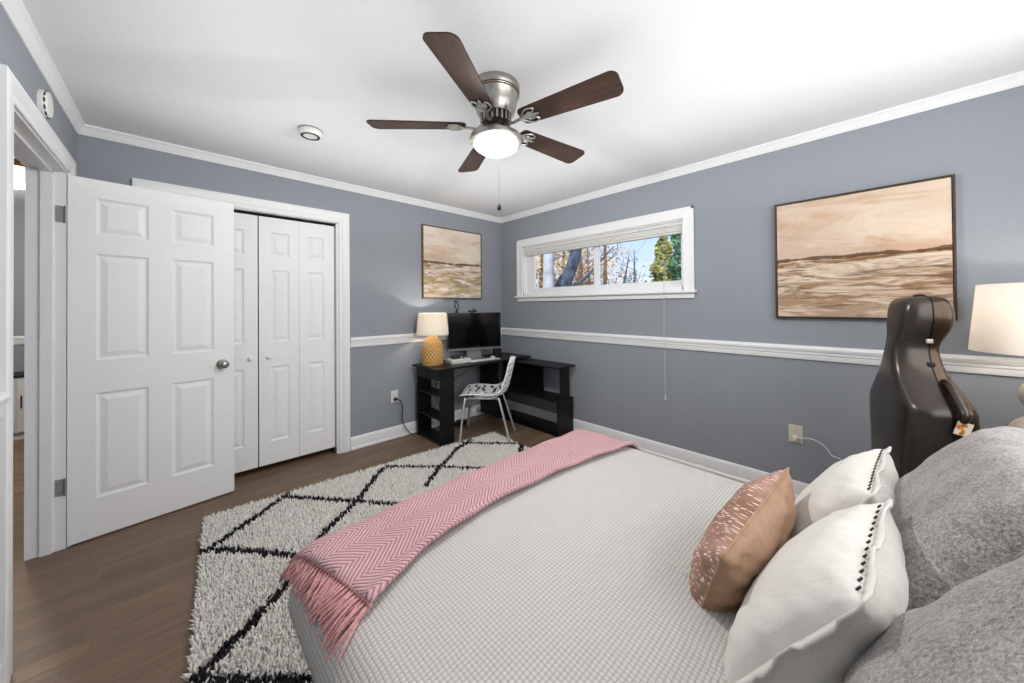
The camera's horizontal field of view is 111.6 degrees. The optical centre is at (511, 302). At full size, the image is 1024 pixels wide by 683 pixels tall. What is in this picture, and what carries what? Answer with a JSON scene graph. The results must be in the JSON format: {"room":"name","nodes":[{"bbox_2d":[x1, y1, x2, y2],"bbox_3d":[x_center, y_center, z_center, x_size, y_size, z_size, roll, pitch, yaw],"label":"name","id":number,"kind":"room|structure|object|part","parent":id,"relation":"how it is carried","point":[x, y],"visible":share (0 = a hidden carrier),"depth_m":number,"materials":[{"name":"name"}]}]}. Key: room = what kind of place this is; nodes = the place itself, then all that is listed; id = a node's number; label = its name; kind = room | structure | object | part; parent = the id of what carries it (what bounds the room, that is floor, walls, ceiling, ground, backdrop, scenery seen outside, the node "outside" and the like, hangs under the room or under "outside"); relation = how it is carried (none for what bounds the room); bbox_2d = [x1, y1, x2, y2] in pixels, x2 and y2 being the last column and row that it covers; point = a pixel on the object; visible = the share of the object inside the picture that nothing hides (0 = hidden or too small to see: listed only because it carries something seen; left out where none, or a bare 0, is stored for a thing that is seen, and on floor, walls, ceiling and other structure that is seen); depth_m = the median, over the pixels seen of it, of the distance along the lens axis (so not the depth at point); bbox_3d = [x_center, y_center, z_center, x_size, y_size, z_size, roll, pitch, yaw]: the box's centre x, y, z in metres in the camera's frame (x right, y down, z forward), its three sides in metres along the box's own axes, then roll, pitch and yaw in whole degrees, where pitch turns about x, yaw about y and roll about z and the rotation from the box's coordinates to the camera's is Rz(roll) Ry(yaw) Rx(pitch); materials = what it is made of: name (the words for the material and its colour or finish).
{"room":"bedroom","nodes":[
{"label":"bedroom","id":0,"kind":"room"},
{"bbox_2d":[13,205,24,371],"bbox_3d":[-5.188,0.165,3.837,1.300,2.415,0.120,0,-1,-44],"label":"wall","id":1,"kind":"structure","parent":0,"point":[19,210],"depth_m":3.71,"materials":[{"name":"paint"}]},
{"bbox_2d":[13,336,24,344],"bbox_3d":[-5.182,0.396,3.737,0.930,0.091,0.028,0,-1,-44],"label":"chair rail","id":2,"kind":"object","parent":1,"relation":"attached to","point":[17,340],"depth_m":3.69,"materials":[{"name":"paint"}]},
{"bbox_2d":[0,5,75,161],"bbox_3d":[-1.147,0.105,0.455,0.134,2.415,4.385,0,-1,-44],"label":"wall","id":3,"kind":"structure","parent":0,"point":[14,54],"depth_m":1.43,"materials":[{"name":"paint"}]},
{"bbox_2d":[0,663,2,682],"bbox_3d":[-1.122,1.256,0.544,0.022,0.114,4.265,0,-1,-44],"label":"baseboard","id":4,"kind":"structure","parent":3,"relation":"attached to","point":[1,665],"depth_m":1.17,"materials":[{"name":"paint"}]},
{"bbox_2d":[0,392,10,419],"bbox_3d":[-1.128,0.338,0.553,0.028,0.091,4.265,0,-1,-44],"label":"chair rail","id":5,"kind":"object","parent":3,"relation":"attached to","point":[5,397],"visible":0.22,"depth_m":1.17,"materials":[{"name":"paint"}]},
{"bbox_2d":[0,63,75,682],"bbox_3d":[-2.167,0.258,1.539,0.156,2.144,1.096,0,-1,-44],"label":"door frame","id":6,"kind":"structure","parent":3,"relation":"attached to","point":[45,339],"depth_m":1.82,"materials":[{"name":"paint"}]},
{"bbox_2d":[0,0,84,133],"bbox_3d":[-1.136,-1.072,0.567,0.036,0.058,4.265,0,-1,-44],"label":"trim","id":7,"kind":"structure","parent":3,"relation":"attached to","point":[15,10],"depth_m":1.49,"materials":[{"name":"paint"}]},
{"bbox_2d":[37,89,53,118],"bbox_3d":[-2.096,-0.893,1.566,0.030,0.120,0.120,0,-1,-44],"label":"smoke detector","id":8,"kind":"object","parent":3,"relation":"attached to","point":[44,98],"visible":0.98,"depth_m":1.54,"materials":[{"name":"white plastic"}]},
{"bbox_2d":[55,175,233,545],"bbox_3d":[-2.224,0.311,2.179,0.169,2.028,0.771,-1,-1,39],"label":"door","id":9,"kind":"structure","parent":3,"relation":"in","point":[150,286],"depth_m":2.13,"materials":[{"name":"paint"}]},
{"bbox_3d":[-1.982,0.423,2.394,0.067,0.064,0.064,-1,-1,39],"label":"knob","id":10,"kind":"part","parent":9,"relation":"part of","materials":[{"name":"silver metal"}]},
{"bbox_2d":[258,364,258,447],"bbox_3d":[-2.260,0.135,3.016,2.100,2.415,0.615,0,-1,-44],"label":"wall","id":11,"kind":"structure","parent":0,"point":[258,364],"depth_m":3.24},
{"bbox_2d":[76,134,501,436],"bbox_3d":[-1.408,0.130,3.321,3.715,2.415,0.120,0,-1,-44],"label":"wall","id":12,"kind":"structure","parent":0,"point":[384,234],"depth_m":3.33,"materials":[{"name":"paint"}]},
{"bbox_2d":[132,178,349,453],"bbox_3d":[-1.997,0.266,2.739,1.337,2.144,0.140,0,-1,-44],"label":"door frame","id":13,"kind":"structure","parent":12,"relation":"attached to","point":[243,202],"depth_m":3.10,"materials":[{"name":"paint"}]},
{"bbox_2d":[234,212,257,473],"bbox_3d":[-2.194,0.300,2.540,0.553,1.972,0.060,0,-1,-44],"label":"door","id":14,"kind":"structure","parent":12,"relation":"in","point":[245,225],"depth_m":2.68,"materials":[{"name":"paint"}]},
{"bbox_2d":[234,210,333,225],"bbox_3d":[-2.011,-0.700,2.754,1.118,0.015,0.025,0,-1,-44],"label":"track","id":15,"kind":"object","parent":12,"relation":"attached to","point":[235,211],"visible":0.64,"depth_m":2.86,"materials":[{"name":"metal"}]},
{"bbox_2d":[76,124,500,222],"bbox_3d":[-1.370,-1.049,3.268,3.431,0.058,0.036,0,-1,-44],"label":"trim","id":16,"kind":"structure","parent":12,"relation":"attached to","point":[87,130],"depth_m":2.68,"materials":[{"name":"paint"}]},
{"bbox_2d":[258,216,334,466],"bbox_3d":[-1.789,0.299,2.927,0.552,1.972,0.060,0,-1,-44],"label":"door","id":17,"kind":"structure","parent":12,"relation":"in","point":[296,323],"depth_m":2.91,"materials":[{"name":"paint"}]},
{"bbox_2d":[391,390,397,402],"bbox_3d":[-1.164,0.928,3.452,0.074,0.120,0.010,0,-1,-44],"label":"wall outlet","id":18,"kind":"object","parent":12,"relation":"attached to","point":[394,393],"visible":0.92,"depth_m":3.44,"materials":[{"name":"white plastic"}]},
{"bbox_2d":[350,404,482,450],"bbox_3d":[-1.355,1.280,3.255,3.431,0.114,0.022,0,-1,-44],"label":"baseboard","id":19,"kind":"structure","parent":12,"relation":"attached to","point":[360,441],"depth_m":3.42,"materials":[{"name":"paint"}]},
{"bbox_2d":[350,328,501,347],"bbox_3d":[-1.361,0.361,3.260,3.431,0.091,0.028,0,-1,-44],"label":"chair rail","id":20,"kind":"object","parent":12,"relation":"attached to","point":[398,338],"visible":0.37,"depth_m":3.39,"materials":[{"name":"paint"}]},
{"bbox_2d":[421,224,481,298],"bbox_3d":[-0.661,-0.439,3.940,0.792,0.786,0.029,0,-1,-44],"label":"painting","id":21,"kind":"object","parent":12,"relation":"attached to","point":[451,259],"visible":1,"depth_m":3.90},
{"bbox_2d":[10,413,744,682],"bbox_3d":[-1.352,1.370,2.422,4.890,0.080,7.600,0,-1,-44],"label":"floor","id":22,"kind":"structure","parent":0,"point":[116,606],"depth_m":1.66,"materials":[{"name":"brown wood"}]},
{"bbox_2d":[13,371,23,439],"bbox_3d":[-5.043,1.047,3.585,0.880,0.645,0.385,0,-1,-44],"label":"base cabinet","id":23,"kind":"object","parent":22,"relation":"on","point":[18,377],"visible":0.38,"depth_m":3.47,"materials":[{"name":"white laminate"}]},
{"bbox_3d":[-5.079,1.025,3.321,0.405,0.525,0.015,0,-1,-44],"label":"door","id":24,"kind":"part","parent":23,"relation":"part of","materials":[{"name":"white wood"}]},
{"bbox_3d":[-4.779,1.025,3.608,0.405,0.525,0.015,0,-1,-44],"label":"door","id":25,"kind":"part","parent":23,"relation":"part of","materials":[{"name":"white wood"}]},
{"bbox_2d":[179,432,529,682],"bbox_3d":[-0.086,1.292,1.664,2.233,0.041,3.027,0,-1,-39],"label":"rug","id":26,"kind":"object","parent":22,"relation":"on","point":[243,629],"visible":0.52,"depth_m":1.83,"materials":[{"name":"white carpet"}]},
{"bbox_2d":[394,397,416,433],"bbox_3d":[-1.049,1.133,3.507,0.274,0.399,0.066,0,-1,-44],"label":"power cable","id":27,"kind":"object","parent":22,"relation":"on","point":[395,398],"visible":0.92,"depth_m":3.45,"materials":[{"name":"black plastic"}]},
{"bbox_2d":[455,419,466,426],"bbox_3d":[-0.565,1.303,3.798,0.130,0.062,0.060,0,-1,-44],"label":"power strip","id":28,"kind":"object","parent":22,"relation":"on","point":[458,422],"visible":0.7,"depth_m":3.77,"materials":[{"name":"black plastic"}]},
{"bbox_2d":[458,356,515,443],"bbox_3d":[-0.230,0.931,3.464,0.542,0.798,0.539,0,0,3],"label":"desk chair","id":29,"kind":"object","parent":22,"relation":"on","point":[480,394],"visible":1,"depth_m":3.39,"materials":[{"name":"plastic"}]},
{"bbox_3d":[-0.430,1.101,3.308,0.046,0.405,0.230,-1,-1,39],"label":"leg","id":30,"kind":"part","parent":29,"relation":"part of","materials":[{"name":"silver metal"}]},
{"bbox_3d":[-0.416,1.116,3.641,0.041,0.433,0.241,0,-1,-35],"label":"leg","id":31,"kind":"part","parent":29,"relation":"part of","materials":[{"name":"silver metal"}]},
{"bbox_3d":[-0.258,0.929,3.465,0.230,0.016,0.180,0,0,3],"label":"seat plate","id":32,"kind":"part","parent":29,"relation":"part of","materials":[{"name":"plastic"}]},
{"bbox_3d":[-0.110,1.099,3.294,0.234,0.406,0.046,-1,-1,40],"label":"leg","id":33,"kind":"part","parent":29,"relation":"part of","materials":[{"name":"silver metal"}]},
{"bbox_3d":[-0.082,1.113,3.603,0.236,0.433,0.067,0,0,-20],"label":"leg","id":34,"kind":"part","parent":29,"relation":"part of","materials":[{"name":"silver metal"}]},
{"bbox_2d":[412,352,575,445],"bbox_3d":[-0.173,0.971,3.551,1.255,0.717,1.095,0,-1,-44],"label":"desk","id":35,"kind":"object","parent":22,"relation":"on","point":[527,374],"visible":0.87,"depth_m":3.57,"materials":[{"name":"black laminate"}]},
{"bbox_3d":[-0.903,0.987,3.581,0.158,0.697,0.017,0,-1,-44],"label":"tower panel","id":36,"kind":"part","parent":35,"relation":"part of","materials":[{"name":"black laminate"}]},
{"bbox_2d":[418,387,438,397],"bbox_3d":[-0.759,0.877,3.430,0.154,0.016,0.403,0,-1,-44],"label":"shelf","id":37,"kind":"object","parent":35,"relation":"attached to","point":[432,391],"depth_m":3.46,"materials":[{"name":"black laminate"}]},
{"bbox_2d":[418,407,438,420],"bbox_3d":[-0.757,1.093,3.428,0.154,0.016,0.403,0,-1,-44],"label":"shelf","id":38,"kind":"object","parent":35,"relation":"attached to","point":[431,412],"depth_m":3.48,"materials":[{"name":"black laminate"}]},
{"bbox_2d":[418,428,438,443],"bbox_3d":[-0.755,1.307,3.427,0.154,0.016,0.403,0,-1,-44],"label":"shelf","id":39,"kind":"object","parent":35,"relation":"attached to","point":[432,434],"depth_m":3.46,"materials":[{"name":"black laminate"}]},
{"bbox_2d":[416,313,448,365],"bbox_3d":[-0.795,0.359,3.488,0.316,0.515,0.316,0,-1,-44],"label":"table lamp","id":40,"kind":"object","parent":35,"relation":"on","point":[432,325],"visible":1,"depth_m":3.39,"materials":[{"name":"wicker"}]},
{"bbox_3d":[-0.796,0.209,3.489,0.316,0.215,0.316,0,-1,-44],"label":"lamp shade","id":41,"kind":"part","parent":40,"relation":"part of","materials":[{"name":"beige fabric"}]},
{"bbox_3d":[-0.613,0.982,3.277,0.158,0.697,0.017,0,-1,-44],"label":"tower panel","id":42,"kind":"part","parent":35,"relation":"part of","materials":[{"name":"black laminate"}]},
{"bbox_2d":[446,357,470,363],"bbox_3d":[-0.554,0.596,3.598,0.221,0.040,0.151,0,-1,-36],"label":"box","id":43,"kind":"object","parent":35,"relation":"on","point":[465,359],"visible":0.94,"depth_m":3.54,"materials":[{"name":"white plastic"}]},
{"bbox_2d":[450,354,463,358],"bbox_3d":[-0.567,0.558,3.613,0.130,0.036,0.072,0,-1,-36],"label":"gadget","id":44,"kind":"object","parent":43,"relation":"on","point":[458,356],"visible":1,"depth_m":3.58,"materials":[{"name":"black plastic"}]},
{"bbox_2d":[447,312,500,358],"bbox_3d":[-0.429,0.363,3.907,0.618,0.508,0.150,0,0,-25],"label":"monitor","id":45,"kind":"object","parent":35,"relation":"on","point":[471,332],"visible":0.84,"depth_m":3.86,"materials":[{"name":"black plastic"}]},
{"bbox_2d":[454,300,458,312],"bbox_3d":[-0.601,0.040,3.778,0.052,0.138,0.104,-1,0,15],"label":"ring light","id":46,"kind":"object","parent":45,"relation":"on","point":[455,300],"visible":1,"depth_m":3.77,"materials":[{"name":"black plastic"}]},
{"bbox_2d":[468,357,500,362],"bbox_3d":[-0.300,0.608,3.694,0.380,0.014,0.110,0,-1,-38],"label":"keyboard","id":47,"kind":"object","parent":35,"relation":"on","point":[493,358],"visible":0.95,"depth_m":3.68,"materials":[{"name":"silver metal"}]},
{"bbox_3d":[-0.257,0.955,3.972,0.016,0.637,0.320,0,-1,-44],"label":"support panel","id":48,"kind":"part","parent":35,"relation":"part of","materials":[{"name":"black laminate"}]},
{"bbox_2d":[493,348,501,355],"bbox_3d":[-0.171,0.567,4.043,0.090,0.098,0.062,0,0,-25],"label":"speaker","id":49,"kind":"object","parent":35,"relation":"on","point":[496,351],"visible":0.81,"depth_m":4.02},
{"bbox_2d":[495,348,500,355],"bbox_3d":[-0.159,0.567,4.016,0.078,0.082,0.003,0,0,-25],"label":"grille","id":50,"kind":"object","parent":49,"relation":"attached to","point":[497,351],"depth_m":4.01,"materials":[{"name":"black plastic"}]},
{"bbox_3d":[0.119,0.827,4.077,0.015,0.328,0.650,0,-1,-44],"label":"panel","id":51,"kind":"part","parent":35,"relation":"part of","materials":[{"name":"black laminate"}]},
{"bbox_3d":[0.113,1.286,3.787,0.016,0.085,0.972,0,-1,-44],"label":"kick rail","id":52,"kind":"part","parent":35,"relation":"part of","materials":[{"name":"black laminate"}]},
{"bbox_3d":[0.533,0.812,3.538,0.140,0.313,0.017,0,-1,-44],"label":"post","id":53,"kind":"part","parent":35,"relation":"part of","materials":[{"name":"black laminate"}]},
{"bbox_2d":[869,294,980,478],"bbox_3d":[1.841,0.628,1.563,0.259,1.337,0.504,-1,-1,28],"label":"case","id":54,"kind":"object","parent":22,"relation":"on","point":[917,409],"visible":0.52,"depth_m":1.50,"materials":[{"name":"black plastic"}]},
{"bbox_3d":[1.843,-0.030,1.575,0.010,0.020,0.106,-1,-1,28],"label":"handle","id":55,"kind":"part","parent":54,"relation":"part of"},
{"bbox_3d":[1.776,0.396,1.395,0.028,0.156,0.143,-1,-1,28],"label":"handle","id":56,"kind":"part","parent":54,"relation":"part of","materials":[{"name":"brown leather"}]},
{"bbox_3d":[0.633,0.771,0.818,1.595,1.060,1.965,0,-1,-44],"label":"bed","id":57,"kind":"object","parent":22,"relation":"on","visible":0},
{"bbox_2d":[288,447,743,682],"bbox_3d":[0.552,0.993,0.903,1.595,0.524,2.045,0,-1,-44],"label":"coverlet","id":58,"kind":"object","parent":57,"relation":"on","point":[580,573],"visible":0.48,"depth_m":0.89,"materials":[{"name":"white fabric"}]},
{"bbox_2d":[278,429,640,662],"bbox_3d":[0.011,0.881,1.486,1.628,0.349,0.488,0,-1,-44],"label":"throw blanket","id":59,"kind":"object","parent":58,"relation":"on","point":[353,564],"visible":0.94,"depth_m":1.11,"materials":[{"name":"pink fabric"}]},
{"bbox_2d":[689,467,796,611],"bbox_3d":[0.652,0.672,0.979,0.508,0.333,0.185,0,-1,-37],"label":"pillow","id":60,"kind":"object","parent":58,"relation":"on","point":[758,520],"visible":0.8,"depth_m":0.87,"materials":[{"name":"brown fabric"}]},
{"bbox_2d":[724,498,908,682],"bbox_3d":[0.657,0.627,0.752,0.470,0.336,0.265,0,-1,-39],"label":"pillow","id":61,"kind":"object","parent":58,"relation":"on","point":[835,587],"visible":0.93,"depth_m":0.64,"materials":[{"name":"fabric"}]},
{"bbox_2d":[787,446,898,541],"bbox_3d":[0.996,0.628,1.063,0.459,0.328,0.259,0,-1,-39],"label":"pillow","id":62,"kind":"object","parent":58,"relation":"on","point":[868,477],"visible":0.56,"depth_m":0.98,"materials":[{"name":"fabric"}]},
{"bbox_3d":[1.018,0.656,1.036,0.430,0.360,0.104,0,33,-40],"label":"panel","id":63,"kind":"part","parent":62,"relation":"part of","materials":[{"name":"white fabric"}]},
{"bbox_2d":[843,556,1023,682],"bbox_3d":[0.538,0.469,0.320,0.600,0.459,0.369,0,-1,-44],"label":"pillow","id":64,"kind":"object","parent":58,"relation":"on","point":[973,633],"visible":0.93,"depth_m":0.45,"materials":[{"name":"grey fabric"}]},
{"bbox_2d":[891,426,1023,611],"bbox_3d":[1.051,0.533,0.826,0.570,0.420,0.345,0,-1,-44],"label":"pillow","id":65,"kind":"object","parent":58,"relation":"on","point":[958,516],"visible":0.46,"depth_m":0.71,"materials":[{"name":"grey fabric"}]},
{"bbox_3d":[2.319,0.979,1.361,0.527,0.626,0.400,0,-1,-44],"label":"nightstand","id":66,"kind":"object","parent":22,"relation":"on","visible":0},
{"bbox_2d":[968,282,1023,429],"bbox_3d":[2.261,0.292,1.455,0.430,0.752,0.430,0,-1,-44],"label":"bedside lamp","id":67,"kind":"object","parent":66,"relation":"on","point":[997,321],"visible":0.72,"depth_m":1.48,"materials":[{"name":"white fabric"}]},
{"bbox_3d":[2.259,0.064,1.457,0.430,0.297,0.430,0,-1,-44],"label":"lamp shade","id":68,"kind":"part","parent":67,"relation":"part of","materials":[{"name":"white fabric"}]},
{"bbox_2d":[14,0,1023,217],"bbox_3d":[-1.373,-1.135,2.441,4.890,0.100,7.600,0,-1,-44],"label":"ceiling","id":69,"kind":"structure","parent":0,"point":[702,80],"depth_m":1.65,"materials":[{"name":"paint"}]},
{"bbox_2d":[14,158,24,189],"bbox_3d":[-3.782,-0.972,2.654,0.320,0.182,0.320,0,-1,-44],"label":"hall ceiling light","id":70,"kind":"object","parent":69,"relation":"attached to","point":[19,168],"visible":0.19,"depth_m":2.59,"materials":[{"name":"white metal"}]},
{"bbox_2d":[298,125,322,140],"bbox_3d":[-1.271,-1.068,2.194,0.136,0.040,0.136,0,-1,-44],"label":"smoke detector","id":71,"kind":"object","parent":69,"relation":"attached to","point":[308,132],"visible":1,"depth_m":2.16,"materials":[{"name":"white plastic"}]},
{"bbox_2d":[366,32,623,210],"bbox_3d":[-0.047,-0.784,1.783,1.196,0.632,1.222,0,-1,-44],"label":"ceiling fan","id":72,"kind":"object","parent":69,"relation":"hanging from","point":[494,95],"visible":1,"depth_m":1.66,"materials":[{"name":"brown wood"}]},
{"bbox_3d":[-0.473,-0.895,1.752,0.482,0.006,0.140,0,12,-3],"label":"blade","id":73,"kind":"part","parent":72,"relation":"part of","materials":[{"name":"brown wood"}]},
{"bbox_3d":[-0.186,-0.900,1.393,0.140,0.006,0.482,12,3,15],"label":"blade","id":74,"kind":"part","parent":72,"relation":"part of","materials":[{"name":"brown wood"}]},
{"bbox_3d":[-0.220,-0.894,2.136,0.140,0.006,0.482,-13,4,-20],"label":"blade","id":75,"kind":"part","parent":72,"relation":"part of","materials":[{"name":"brown wood"}]},
{"bbox_2d":[480,108,510,126],"bbox_3d":[-0.082,-0.923,1.770,0.158,0.055,0.158,0,-1,-44],"label":"vent","id":76,"kind":"object","parent":72,"relation":"attached to","point":[500,116],"depth_m":1.72,"materials":[{"name":"metal"}]},
{"bbox_3d":[-0.081,-0.784,1.769,0.228,0.062,0.228,0,-1,-44],"label":"lamp shade","id":77,"kind":"part","parent":72,"relation":"part of","materials":[{"name":"white glass"}]},
{"bbox_3d":[0.224,-0.898,2.014,0.482,0.006,0.140,0,-13,-39],"label":"blade","id":78,"kind":"part","parent":72,"relation":"part of","materials":[{"name":"brown wood"}]},
{"bbox_3d":[0.244,-0.902,1.555,0.482,0.006,0.140,-1,-13,33],"label":"blade","id":79,"kind":"part","parent":72,"relation":"part of","materials":[{"name":"brown wood"}]},
{"bbox_2d":[501,85,1023,483],"bbox_3d":[1.437,0.103,2.924,0.150,2.415,4.385,0,-1,-44],"label":"wall","id":80,"kind":"structure","parent":0,"point":[739,409],"depth_m":2.47,"materials":[{"name":"paint"}]},
{"bbox_2d":[515,206,696,301],"bbox_3d":[0.804,-0.396,3.548,0.202,0.736,2.042,0,-1,-44],"label":"window","id":81,"kind":"structure","parent":80,"relation":"in","point":[527,290],"depth_m":3.33,"materials":[{"name":"paint"}]},
{"bbox_3d":[0.556,-0.391,3.842,0.025,0.543,0.903,0,-1,-44],"label":"sash","id":82,"kind":"part","parent":81,"relation":"part of","materials":[{"name":"paint"}]},
{"bbox_2d":[524,221,681,399],"bbox_3d":[0.771,0.075,3.509,0.117,1.481,1.812,0,-1,-44],"label":"window blind","id":83,"kind":"object","parent":81,"relation":"attached to","point":[674,228],"visible":0.97,"depth_m":3.31,"materials":[{"name":"fabric"}]},
{"bbox_3d":[0.789,-0.575,3.537,0.050,0.016,1.812,0,-1,-44],"label":"rail","id":84,"kind":"part","parent":83,"relation":"part of","materials":[{"name":"fabric"}]},
{"bbox_3d":[1.290,0.058,2.926,0.061,1.419,0.014,0,-1,-44],"label":"pull cord","id":85,"kind":"part","parent":83,"relation":"part of","materials":[{"name":"white plastic"}]},
{"bbox_3d":[0.774,-0.061,3.514,0.112,0.066,2.042,0,-1,-44],"label":"sill","id":86,"kind":"part","parent":81,"relation":"part of","materials":[{"name":"paint"}]},
{"bbox_3d":[1.166,-0.401,3.247,0.025,0.543,0.880,0,-1,-44],"label":"sash","id":87,"kind":"part","parent":81,"relation":"part of","materials":[{"name":"paint"}]},
{"bbox_2d":[507,400,808,498],"bbox_3d":[1.343,1.255,2.899,0.022,0.114,4.265,0,-1,-44],"label":"baseboard","id":88,"kind":"structure","parent":80,"relation":"attached to","point":[737,472],"depth_m":2.88,"materials":[{"name":"paint"}]},
{"bbox_2d":[501,71,1023,222],"bbox_3d":[1.318,-1.074,2.913,0.036,0.058,4.265,0,-1,-44],"label":"trim","id":89,"kind":"structure","parent":80,"relation":"attached to","point":[1013,80],"depth_m":2.23,"materials":[{"name":"paint"}]},
{"bbox_2d":[502,328,1023,376],"bbox_3d":[1.333,0.336,2.904,0.028,0.091,4.265,0,-1,-44],"label":"chair rail","id":90,"kind":"object","parent":80,"relation":"attached to","point":[1002,366],"visible":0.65,"depth_m":2.37,"materials":[{"name":"paint"}]},
{"bbox_2d":[788,424,802,443],"bbox_3d":[1.896,0.878,2.329,0.010,0.120,0.074,0,-1,-44],"label":"wall outlet","id":91,"kind":"object","parent":80,"relation":"attached to","point":[796,430],"visible":0.99,"depth_m":2.33,"materials":[{"name":"beige plastic"}]},
{"bbox_2d":[792,435,840,460],"bbox_3d":[1.985,1.083,2.155,0.060,0.437,0.405,0,-1,-34],"label":"charging cable","id":92,"kind":"object","parent":80,"relation":"attached to","point":[795,438],"visible":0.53,"depth_m":2.21,"materials":[{"name":"white plastic"}]},
{"bbox_2d":[774,174,957,320],"bbox_3d":[2.081,-0.289,2.119,0.029,0.775,0.772,0,-1,-44],"label":"painting","id":93,"kind":"object","parent":80,"relation":"attached to","point":[849,255],"visible":0.94,"depth_m":2.08,"materials":[{"name":"brown fabric"}]},
{"label":"outside","id":94,"kind":"structure","parent":0,"visible":0},
{"bbox_3d":[19.603,2.067,32.536,66.700,0.150,100.000,0,-1,-44],"label":"ground","id":95,"kind":"structure","parent":94,"visible":0},
{"bbox_2d":[543,253,553,287],"bbox_3d":[0.828,-1.046,7.964,0.290,6.002,0.300,-1,0,6],"label":"tree","id":96,"kind":"object","parent":95,"relation":"on","point":[548,259],"visible":0.13,"depth_m":7.86,"materials":[{"name":"white plant"}]},
{"bbox_2d":[535,246,614,287],"bbox_3d":[0.634,-2.779,14.236,6.367,9.569,4.649,-1,0,5],"label":"tree","id":97,"kind":"object","parent":95,"relation":"on","point":[540,283],"visible":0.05,"depth_m":13.70,"materials":[{"name":"brown plant"}]},
{"bbox_2d":[554,246,613,286],"bbox_3d":[1.712,-1.052,8.453,1.491,6.012,0.420,-1,0,8],"label":"tree","id":98,"kind":"object","parent":95,"relation":"on","point":[566,278],"visible":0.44,"depth_m":8.37,"materials":[{"name":"grey plant"}]},
{"bbox_2d":[536,240,637,285],"bbox_3d":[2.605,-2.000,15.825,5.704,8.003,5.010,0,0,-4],"label":"tree","id":99,"kind":"object","parent":95,"relation":"on","point":[561,260],"visible":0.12,"depth_m":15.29,"materials":[{"name":"brown plant"}]},
{"bbox_2d":[542,244,643,285],"bbox_3d":[2.477,-1.340,10.782,2.942,6.609,2.770,-1,0,15],"label":"tree","id":100,"kind":"object","parent":95,"relation":"on","point":[604,271],"visible":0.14,"depth_m":10.61,"materials":[{"name":"brown plant"}]},
{"bbox_2d":[536,258,651,285],"bbox_3d":[6.303,-0.589,28.148,2.095,5.562,28.395,0,-1,-44],"label":"hedge","id":101,"kind":"object","parent":95,"relation":"on","point":[636,258],"visible":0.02,"depth_m":25.34,"materials":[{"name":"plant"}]},
{"bbox_2d":[607,243,635,283],"bbox_3d":[5.739,-0.682,19.018,2.435,5.367,1.932,-1,-1,37],"label":"tree","id":102,"kind":"object","parent":95,"relation":"on","point":[625,271],"visible":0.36,"depth_m":18.96,"materials":[{"name":"grey plant"}]},
{"bbox_2d":[614,241,648,282],"bbox_3d":[6.753,-1.006,18.599,1.776,5.991,2.734,0,0,-14],"label":"tree","id":103,"kind":"object","parent":95,"relation":"on","point":[634,262],"visible":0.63,"depth_m":18.85,"materials":[{"name":"grey plant"}]},
{"bbox_2d":[648,236,673,281],"bbox_3d":[5.171,-0.368,11.922,2.191,4.638,2.142,0,-1,-44],"label":"conifer","id":104,"kind":"object","parent":95,"relation":"on","point":[666,249],"visible":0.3,"depth_m":11.76,"materials":[{"name":"green plant"}]},
{"bbox_2d":[666,234,680,280],"bbox_3d":[4.820,-0.877,9.907,1.349,5.630,1.343,0,-1,-44],"label":"conifer","id":105,"kind":"object","parent":95,"relation":"on","point":[674,270],"visible":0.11,"depth_m":9.84,"materials":[{"name":"green plant"}]}
]}

